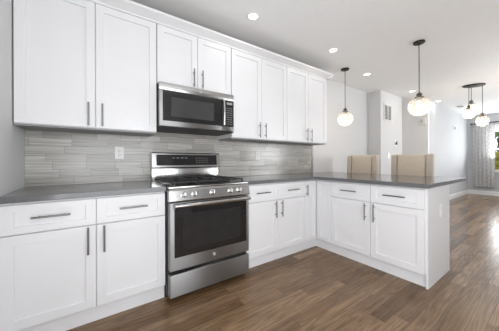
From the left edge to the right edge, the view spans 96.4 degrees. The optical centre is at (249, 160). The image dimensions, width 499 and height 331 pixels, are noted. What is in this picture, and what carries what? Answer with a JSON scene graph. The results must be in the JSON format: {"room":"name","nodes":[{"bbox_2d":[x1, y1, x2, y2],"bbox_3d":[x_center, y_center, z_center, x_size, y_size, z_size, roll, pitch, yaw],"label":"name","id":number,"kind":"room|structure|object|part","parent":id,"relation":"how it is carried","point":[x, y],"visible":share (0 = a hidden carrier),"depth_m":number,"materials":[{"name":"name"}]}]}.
{"room":"kitchen","nodes":[
{"label":"kitchen","id":0,"kind":"room"},
{"bbox_2d":[0,0,24,195],"bbox_3d":[-0.564,-0.171,-0.069,0.100,2.580,4.650,0,0,-35],"label":"wall","id":1,"kind":"structure","parent":0,"point":[12,141],"depth_m":1.45,"materials":[{"name":"paint"}]},
{"bbox_2d":[24,80,367,186],"bbox_3d":[1.062,-0.176,3.843,7.048,2.580,0.100,0,0,-35],"label":"wall","id":2,"kind":"structure","parent":0,"point":[349,137],"depth_m":4.29,"materials":[{"name":"paint"}]},
{"bbox_2d":[13,0,156,136],"bbox_3d":[-1.310,-0.767,1.897,0.919,1.040,0.372,0,0,-35],"label":"upper cabinet","id":3,"kind":"object","parent":2,"relation":"attached to","point":[81,66],"visible":0.98,"depth_m":1.74,"materials":[{"name":"white paint"}]},
{"bbox_3d":[-1.420,-0.759,1.652,0.456,0.992,0.020,0,0,-35],"label":"door","id":4,"kind":"part","parent":3,"relation":"part of","materials":[{"name":"white paint"}]},
{"bbox_3d":[-1.043,-0.760,1.915,0.456,0.992,0.020,0,0,-35],"label":"door","id":5,"kind":"part","parent":3,"relation":"part of","materials":[{"name":"white paint"}]},
{"bbox_2d":[25,130,312,186],"bbox_3d":[-0.358,-0.059,2.781,3.498,0.525,0.012,0,0,-35],"label":"backsplash","id":6,"kind":"structure","parent":2,"relation":"attached to","point":[51,158],"depth_m":2.19,"materials":[{"name":"grey tile"}]},
{"bbox_2d":[115,147,123,158],"bbox_3d":[-1.252,-0.076,2.148,0.076,0.118,0.009,0,0,-35],"label":"outlet","id":7,"kind":"object","parent":6,"relation":"attached to","point":[119,151],"visible":1,"depth_m":2.15,"materials":[{"name":"white plastic"}]},
{"bbox_2d":[255,151,259,159],"bbox_3d":[0.114,-0.073,3.103,0.076,0.118,0.009,0,0,-35],"label":"outlet","id":8,"kind":"object","parent":6,"relation":"attached to","point":[257,153],"visible":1,"depth_m":3.10,"materials":[{"name":"white plastic"}]},
{"bbox_2d":[156,24,230,94],"bbox_3d":[-0.611,-0.997,2.386,0.779,0.584,0.372,0,0,-35],"label":"upper cabinet","id":9,"kind":"object","parent":2,"relation":"attached to","point":[184,59],"visible":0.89,"depth_m":2.23,"materials":[{"name":"white paint"}]},
{"bbox_3d":[-0.692,-0.989,2.161,0.386,0.536,0.020,0,0,-35],"label":"door","id":10,"kind":"part","parent":9,"relation":"part of","materials":[{"name":"white paint"}]},
{"bbox_2d":[156,81,233,135],"bbox_3d":[-0.586,-0.508,2.351,0.774,0.409,0.439,0,0,-35],"label":"microwave","id":11,"kind":"object","parent":9,"relation":"attached to","point":[180,109],"visible":1,"depth_m":2.18,"materials":[{"name":"metal"}]},
{"bbox_3d":[-0.554,-0.480,2.184,0.633,0.326,0.036,0,0,-35],"label":"door","id":12,"kind":"part","parent":11,"relation":"part of","materials":[{"name":"silver metal"}]},
{"bbox_3d":[-0.540,-0.498,2.169,0.430,0.180,0.001,0,0,-35],"label":"pane","id":13,"kind":"part","parent":11,"relation":"part of","materials":[{"name":"black glass"}]},
{"bbox_3d":[-0.267,-0.504,2.337,0.021,0.300,0.051,0,0,-35],"label":"handle","id":14,"kind":"part","parent":11,"relation":"part of","materials":[{"name":"silver metal"}]},
{"bbox_3d":[-0.237,-0.481,2.406,0.137,0.326,0.036,0,0,-35],"label":"control panel","id":15,"kind":"part","parent":11,"relation":"part of","materials":[{"name":"silver metal"}]},
{"bbox_3d":[-0.372,-0.990,2.385,0.386,0.536,0.020,0,0,-35],"label":"door","id":16,"kind":"part","parent":9,"relation":"part of","materials":[{"name":"white paint"}]},
{"bbox_2d":[218,48,286,142],"bbox_3d":[0.066,-0.771,2.858,0.852,1.040,0.372,0,0,-35],"label":"upper cabinet","id":17,"kind":"object","parent":2,"relation":"attached to","point":[258,85],"visible":0.94,"depth_m":2.71,"materials":[{"name":"white paint"}]},
{"bbox_3d":[-0.030,-0.763,2.623,0.422,0.992,0.020,0,0,-35],"label":"door","id":18,"kind":"part","parent":17,"relation":"part of","materials":[{"name":"white paint"}]},
{"bbox_3d":[0.320,-0.764,2.867,0.422,0.992,0.020,0,0,-35],"label":"door","id":19,"kind":"part","parent":17,"relation":"part of","materials":[{"name":"white paint"}]},
{"bbox_2d":[271,67,326,145],"bbox_3d":[0.766,-0.773,3.348,0.852,1.040,0.372,0,0,-35],"label":"upper cabinet","id":20,"kind":"object","parent":2,"relation":"attached to","point":[306,93],"visible":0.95,"depth_m":3.20,"materials":[{"name":"white paint"}]},
{"bbox_2d":[87,0,333,79],"bbox_3d":[-0.238,-1.297,2.624,3.519,0.074,0.407,0,0,-35],"label":"crown molding","id":21,"kind":"structure","parent":20,"relation":"attached to","point":[130,7],"depth_m":2.26,"materials":[{"name":"white paint"}]},
{"bbox_3d":[0.671,-0.765,3.113,0.422,0.992,0.020,0,0,-35],"label":"door","id":22,"kind":"part","parent":20,"relation":"part of","materials":[{"name":"white paint"}]},
{"bbox_3d":[1.020,-0.766,3.357,0.422,0.992,0.020,0,0,-35],"label":"door","id":23,"kind":"part","parent":20,"relation":"part of","materials":[{"name":"white paint"}]},
{"bbox_2d":[66,194,498,330],"bbox_3d":[3.878,1.145,3.032,10.928,0.080,4.650,0,0,-35],"label":"floor","id":24,"kind":"structure","parent":0,"point":[315,288],"depth_m":1.83,"materials":[{"name":"brown wood"}]},
{"bbox_2d":[0,191,164,330],"bbox_3d":[-1.220,0.683,1.776,0.917,0.876,0.665,0,0,-35],"label":"base cabinet","id":25,"kind":"object","parent":24,"relation":"on","point":[66,264],"visible":0.99,"depth_m":1.48,"materials":[{"name":"white paint"}]},
{"bbox_3d":[-1.246,0.347,1.411,0.454,0.173,0.020,0,0,-35],"label":"drawer","id":26,"kind":"part","parent":25,"relation":"part of","materials":[{"name":"white paint"}]},
{"bbox_3d":[-1.245,0.721,1.411,0.454,0.561,0.020,0,0,-35],"label":"door","id":27,"kind":"part","parent":25,"relation":"part of","materials":[{"name":"white paint"}]},
{"bbox_3d":[-1.230,0.341,1.387,0.185,0.012,0.038,0,0,-35],"label":"handle","id":28,"kind":"part","parent":25,"relation":"part of","materials":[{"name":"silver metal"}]},
{"bbox_2d":[0,181,165,203],"bbox_3d":[-1.228,0.226,1.780,0.924,0.037,0.654,0,0,-35],"label":"countertop","id":29,"kind":"structure","parent":25,"relation":"on","point":[56,192],"depth_m":1.57,"materials":[{"name":"grey stone"}]},
{"bbox_3d":[-1.078,0.535,1.493,0.012,0.180,0.038,0,0,-35],"label":"handle","id":30,"kind":"part","parent":25,"relation":"part of","materials":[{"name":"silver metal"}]},
{"bbox_3d":[-1.004,0.535,1.544,0.012,0.180,0.038,0,0,-35],"label":"handle","id":31,"kind":"part","parent":25,"relation":"part of","materials":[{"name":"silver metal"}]},
{"bbox_3d":[-0.870,0.346,1.674,0.454,0.173,0.020,0,0,-35],"label":"drawer","id":32,"kind":"part","parent":25,"relation":"part of","materials":[{"name":"white paint"}]},
{"bbox_3d":[-0.869,0.720,1.674,0.454,0.561,0.020,0,0,-35],"label":"door","id":33,"kind":"part","parent":25,"relation":"part of","materials":[{"name":"white paint"}]},
{"bbox_3d":[-0.854,0.340,1.650,0.185,0.012,0.038,0,0,-35],"label":"handle","id":34,"kind":"part","parent":25,"relation":"part of","materials":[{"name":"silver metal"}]},
{"bbox_2d":[150,152,250,298],"bbox_3d":[-0.491,0.515,2.203,0.757,1.206,0.782,0,0,-35],"label":"range","id":35,"kind":"object","parent":24,"relation":"on","point":[207,213],"visible":0.99,"depth_m":1.95,"materials":[{"name":"metal"}]},
{"bbox_3d":[-0.514,0.267,1.781,0.052,0.052,0.040,0,-8,-35],"label":"knob","id":36,"kind":"part","parent":35,"relation":"part of","materials":[{"name":"silver metal"}]},
{"bbox_3d":[-0.665,-0.009,2.450,0.673,0.112,0.016,0,0,-35],"label":"display glass","id":37,"kind":"part","parent":35,"relation":"part of","materials":[{"name":"black glass"}]},
{"bbox_3d":[-0.442,0.267,1.832,0.052,0.052,0.040,0,-8,-35],"label":"knob","id":38,"kind":"part","parent":35,"relation":"part of","materials":[{"name":"silver metal"}]},
{"bbox_2d":[152,180,247,188],"bbox_3d":[-0.502,0.215,2.218,0.757,0.017,0.630,0,0,-35],"label":"cooktop","id":39,"kind":"object","parent":35,"relation":"in","point":[225,183],"depth_m":2.00,"materials":[{"name":"silver metal"}]},
{"bbox_3d":[-0.329,0.601,1.971,0.749,0.538,0.058,0,0,-35],"label":"oven door","id":40,"kind":"part","parent":35,"relation":"part of","materials":[{"name":"silver metal"}]},
{"bbox_3d":[-0.328,0.989,1.971,0.749,0.178,0.058,0,0,-35],"label":"drawer","id":41,"kind":"part","parent":35,"relation":"part of","materials":[{"name":"silver metal"}]},
{"bbox_3d":[-0.326,0.273,1.965,0.753,0.101,0.066,0,0,-35],"label":"control panel","id":42,"kind":"part","parent":35,"relation":"part of","materials":[{"name":"silver metal"}]},
{"bbox_3d":[-0.308,0.570,1.946,0.543,0.285,0.001,0,0,-35],"label":"pane","id":43,"kind":"part","parent":35,"relation":"part of","materials":[{"name":"black glass"}]},
{"bbox_3d":[-0.291,0.350,1.916,0.698,0.033,0.082,0,0,-35],"label":"handle","id":44,"kind":"part","parent":35,"relation":"part of","materials":[{"name":"silver metal"}]},
{"bbox_3d":[-0.307,0.266,1.925,0.052,0.052,0.040,0,-8,-35],"label":"knob","id":45,"kind":"part","parent":35,"relation":"part of","materials":[{"name":"silver metal"}]},
{"bbox_2d":[246,181,304,267],"bbox_3d":[0.151,0.678,2.733,0.890,0.876,0.665,0,0,-35],"label":"base cabinet","id":46,"kind":"object","parent":24,"relation":"on","point":[276,210],"visible":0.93,"depth_m":2.48,"materials":[{"name":"white paint"}]},
{"bbox_3d":[0.130,0.343,2.373,0.441,0.173,0.020,0,0,-35],"label":"drawer","id":47,"kind":"part","parent":46,"relation":"part of","materials":[{"name":"white paint"}]},
{"bbox_3d":[0.131,0.717,2.373,0.441,0.561,0.020,0,0,-35],"label":"door","id":48,"kind":"part","parent":46,"relation":"part of","materials":[{"name":"white paint"}]},
{"bbox_3d":[0.293,0.531,2.451,0.012,0.180,0.038,0,0,-35],"label":"handle","id":49,"kind":"part","parent":46,"relation":"part of","materials":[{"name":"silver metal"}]},
{"bbox_3d":[0.367,0.531,2.502,0.012,0.180,0.038,0,0,-35],"label":"handle","id":50,"kind":"part","parent":46,"relation":"part of","materials":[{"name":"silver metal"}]},
{"bbox_3d":[0.495,0.342,2.628,0.441,0.173,0.020,0,0,-35],"label":"drawer","id":51,"kind":"part","parent":46,"relation":"part of","materials":[{"name":"white paint"}]},
{"bbox_3d":[0.496,0.716,2.628,0.441,0.561,0.020,0,0,-35],"label":"door","id":52,"kind":"part","parent":46,"relation":"part of","materials":[{"name":"white paint"}]},
{"bbox_2d":[225,172,465,188],"bbox_3d":[1.046,0.218,2.664,2.278,0.037,1.811,0,0,-35],"label":"countertop","id":53,"kind":"structure","parent":46,"relation":"on","point":[427,182],"depth_m":2.52,"materials":[{"name":"grey stone"}]},
{"bbox_2d":[303,180,332,251],"bbox_3d":[0.911,0.676,3.157,0.838,0.876,0.843,0,0,-35],"label":"base cabinet","id":54,"kind":"object","parent":24,"relation":"on","point":[318,196],"visible":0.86,"depth_m":2.81,"materials":[{"name":"white paint"}]},
{"bbox_3d":[0.766,0.625,2.817,0.208,0.741,0.020,0,0,-35],"label":"door","id":55,"kind":"part","parent":54,"relation":"part of","materials":[{"name":"white paint"}]},
{"bbox_3d":[0.932,0.625,2.785,0.020,0.741,0.208,0,0,-35],"label":"door","id":56,"kind":"part","parent":54,"relation":"part of","materials":[{"name":"white paint"}]},
{"bbox_2d":[347,155,378,173],"bbox_3d":[1.728,0.510,3.615,0.517,1.204,0.490,0,0,-35],"label":"counter stool","id":57,"kind":"object","parent":24,"relation":"on","point":[369,164],"visible":0.27,"depth_m":3.67,"materials":[{"name":"beige fabric"}]},
{"bbox_2d":[352,156,371,173],"bbox_3d":[1.858,0.186,3.707,0.064,0.530,0.334,0,0,-35],"label":"cushion","id":58,"kind":"object","parent":57,"relation":"on","point":[360,164],"depth_m":3.69,"materials":[{"name":"beige fabric"}]},
{"bbox_2d":[331,181,449,288],"bbox_3d":[1.496,0.674,2.473,0.663,0.876,0.946,0,0,-35],"label":"base cabinet","id":59,"kind":"object","parent":24,"relation":"on","point":[398,231],"visible":0.97,"depth_m":2.17,"materials":[{"name":"white paint"}]},
{"bbox_3d":[1.125,0.340,2.508,0.020,0.173,0.460,0,0,-35],"label":"drawer","id":60,"kind":"part","parent":59,"relation":"part of","materials":[{"name":"white paint"}]},
{"bbox_3d":[1.126,0.714,2.508,0.020,0.561,0.460,0,0,-35],"label":"door","id":61,"kind":"part","parent":59,"relation":"part of","materials":[{"name":"white paint"}]},
{"bbox_3d":[1.260,0.528,2.264,0.038,0.180,0.012,0,0,-35],"label":"handle","id":62,"kind":"part","parent":59,"relation":"part of","materials":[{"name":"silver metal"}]},
{"bbox_3d":[1.391,0.339,2.127,0.020,0.173,0.460,0,0,-35],"label":"drawer","id":63,"kind":"part","parent":59,"relation":"part of","materials":[{"name":"white paint"}]},
{"bbox_3d":[1.392,0.713,2.127,0.020,0.561,0.460,0,0,-35],"label":"door","id":64,"kind":"part","parent":59,"relation":"part of","materials":[{"name":"white paint"}]},
{"bbox_3d":[1.779,0.673,2.104,0.592,0.876,0.018,0,0,-35],"label":"panel","id":65,"kind":"part","parent":59,"relation":"part of","materials":[{"name":"white paint"}]},
{"bbox_2d":[440,204,443,216],"bbox_3d":[1.836,0.471,2.128,0.076,0.118,0.009,0,0,-35],"label":"outlet","id":66,"kind":"object","parent":59,"relation":"attached to","point":[441,205],"visible":1,"depth_m":2.11,"materials":[{"name":"white plastic"}]},
{"bbox_3d":[1.761,0.674,2.658,0.018,0.876,0.946,0,0,-35],"label":"panel","id":67,"kind":"part","parent":59,"relation":"part of","materials":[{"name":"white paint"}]},
{"bbox_2d":[391,154,434,175],"bbox_3d":[2.131,0.509,3.037,0.517,1.204,0.490,0,0,-35],"label":"counter stool","id":68,"kind":"object","parent":24,"relation":"on","point":[402,164],"visible":0.3,"depth_m":3.10,"materials":[{"name":"beige fabric"}]},
{"bbox_2d":[397,155,425,175],"bbox_3d":[2.262,0.185,3.130,0.064,0.530,0.334,0,0,-35],"label":"cushion","id":69,"kind":"object","parent":68,"relation":"on","point":[415,165],"depth_m":3.11,"materials":[{"name":"beige fabric"}]},
{"bbox_2d":[131,0,498,115],"bbox_3d":[3.898,-1.525,2.991,10.928,0.100,4.750,0,0,-35],"label":"ceiling","id":70,"kind":"structure","parent":0,"point":[460,48],"depth_m":2.64,"materials":[{"name":"paint"}]},
{"bbox_2d":[247,12,258,19],"bbox_3d":[0.036,-1.459,2.255,0.124,0.007,0.124,0,0,-35],"label":"recessed light","id":71,"kind":"object","parent":70,"relation":"in","point":[252,15],"visible":1,"depth_m":2.25,"materials":[{"name":"white paint"}]},
{"bbox_2d":[328,48,337,52],"bbox_3d":[1.105,-1.462,2.953,0.124,0.007,0.124,0,0,-35],"label":"recessed light","id":72,"kind":"object","parent":70,"relation":"in","point":[331,50],"visible":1,"depth_m":2.96,"materials":[{"name":"white paint"}]},
{"bbox_2d":[341,67,348,120],"bbox_3d":[1.528,-1.013,3.567,0.238,0.908,0.238,0,0,-35],"label":"pendant lamp","id":73,"kind":"object","parent":70,"relation":"hanging from","point":[344,111],"visible":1,"depth_m":3.55,"materials":[{"name":"white glass"}]},
{"bbox_2d":[413,39,424,108],"bbox_3d":[2.097,-1.015,2.760,0.238,0.908,0.238,0,0,-35],"label":"pendant lamp","id":74,"kind":"object","parent":70,"relation":"hanging from","point":[419,97],"visible":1,"depth_m":2.75,"materials":[{"name":"brown metal"}]},
{"bbox_2d":[414,92,423,100],"bbox_3d":[2.098,-0.795,2.760,0.100,0.107,0.100,0,0,-35],"label":"socket","id":75,"kind":"object","parent":74,"relation":"attached to","point":[419,97],"depth_m":2.74,"materials":[{"name":"grey metal"}]},
{"bbox_3d":[2.098,-0.689,2.760,0.066,0.105,0.066,0,0,-35],"label":"bulb","id":76,"kind":"part","parent":74,"relation":"part of","materials":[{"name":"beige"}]},
{"bbox_3d":[2.097,-1.148,2.760,0.009,0.622,0.009,0,0,-35],"label":"rod","id":77,"kind":"part","parent":74,"relation":"part of","materials":[{"name":"brown metal"}]},
{"bbox_2d":[462,83,485,122],"bbox_3d":[4.361,-1.073,4.312,0.418,0.805,0.353,0,0,-35],"label":"dining chandelier","id":78,"kind":"object","parent":70,"relation":"hanging from","point":[469,108],"visible":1,"depth_m":4.30,"materials":[{"name":"brown metal"}]},
{"bbox_2d":[368,90,401,173],"bbox_3d":[3.062,-0.182,5.021,1.020,2.580,0.260,0,0,-35],"label":"wall","id":79,"kind":"structure","parent":0,"point":[382,134],"depth_m":4.78,"materials":[{"name":"paint"}]},
{"bbox_2d":[384,103,391,121],"bbox_3d":[2.966,-1.032,4.788,0.350,0.370,0.014,0,0,-35],"label":"air vent","id":80,"kind":"object","parent":79,"relation":"in","point":[387,107],"visible":1,"depth_m":4.79,"materials":[{"name":"metal"}]},
{"bbox_2d":[402,100,429,153],"bbox_3d":[4.149,-0.186,5.665,0.100,2.580,0.650,0,0,-35],"label":"wall","id":81,"kind":"structure","parent":0,"point":[415,136],"depth_m":5.58,"materials":[{"name":"white paint"}]},
{"bbox_2d":[420,118,425,124],"bbox_3d":[4.224,-0.956,5.438,0.032,0.170,0.120,0,0,-35],"label":"box","id":82,"kind":"object","parent":81,"relation":"attached to","point":[422,120],"visible":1,"depth_m":5.42,"materials":[{"name":"white plastic"}]},
{"bbox_2d":[429,100,467,194],"bbox_3d":[5.658,-0.190,6.719,3.580,2.580,0.650,0,0,-35],"label":"wall","id":83,"kind":"structure","parent":0,"point":[449,147],"depth_m":6.34,"materials":[{"name":"paint"}]},
{"bbox_2d":[449,190,467,199],"bbox_3d":[5.805,1.032,6.413,3.696,0.135,0.016,0,0,-35],"label":"baseboard","id":84,"kind":"structure","parent":83,"relation":"attached to","point":[455,195],"depth_m":6.79,"materials":[{"name":"white paint"}]},
{"bbox_2d":[468,113,498,191],"bbox_3d":[8.291,-0.199,6.180,0.120,2.580,4.550,0,0,-35],"label":"wall","id":85,"kind":"structure","parent":0,"point":[493,117],"depth_m":7.38,"materials":[{"name":"paint"}]},
{"bbox_2d":[468,190,498,195],"bbox_3d":[8.430,1.024,5.868,0.016,0.135,3.884,0,0,-35],"label":"baseboard","id":86,"kind":"structure","parent":85,"relation":"attached to","point":[491,193],"depth_m":7.17,"materials":[{"name":"white paint"}]},
{"bbox_2d":[495,124,498,172],"bbox_3d":[8.139,-0.391,6.331,0.155,1.505,2.150,0,0,-35],"label":"window","id":87,"kind":"structure","parent":85,"relation":"in","point":[496,125],"depth_m":6.94,"materials":[{"name":"white paint"}]},
{"bbox_3d":[8.069,-1.208,6.290,0.111,0.056,2.676,0,0,-35],"label":"curtain rod","id":88,"kind":"object","parent":85,"relation":"attached to","visible":0},
{"bbox_2d":[473,123,494,187],"bbox_3d":[7.459,-0.181,7.109,0.074,2.081,0.485,0,0,-35],"label":"curtain","id":89,"kind":"object","parent":88,"relation":"hanging from","point":[483,134],"visible":0.98,"depth_m":7.09,"materials":[{"name":"fabric"}]},
{"label":"outside","id":90,"kind":"structure","parent":0,"visible":0},
{"bbox_3d":[26.308,1.436,15.321,39.880,0.200,40.000,0,0,-35],"label":"ground","id":91,"kind":"structure","parent":90,"visible":0},
{"bbox_2d":[495,150,498,169],"bbox_3d":[10.332,0.400,9.155,1.469,1.970,1.548,0,0,-20],"label":"tree","id":92,"kind":"object","parent":91,"relation":"on","point":[497,153],"visible":0.06,"depth_m":8.94,"materials":[{"name":"green plant"}]},
{"bbox_2d":[495,132,498,153],"bbox_3d":[12.011,-0.973,10.762,3.161,4.705,3.313,0,0,-35],"label":"tree","id":93,"kind":"object","parent":91,"relation":"on","point":[496,133],"visible":0.05,"depth_m":10.70,"materials":[{"name":"green plant"}]}
]}

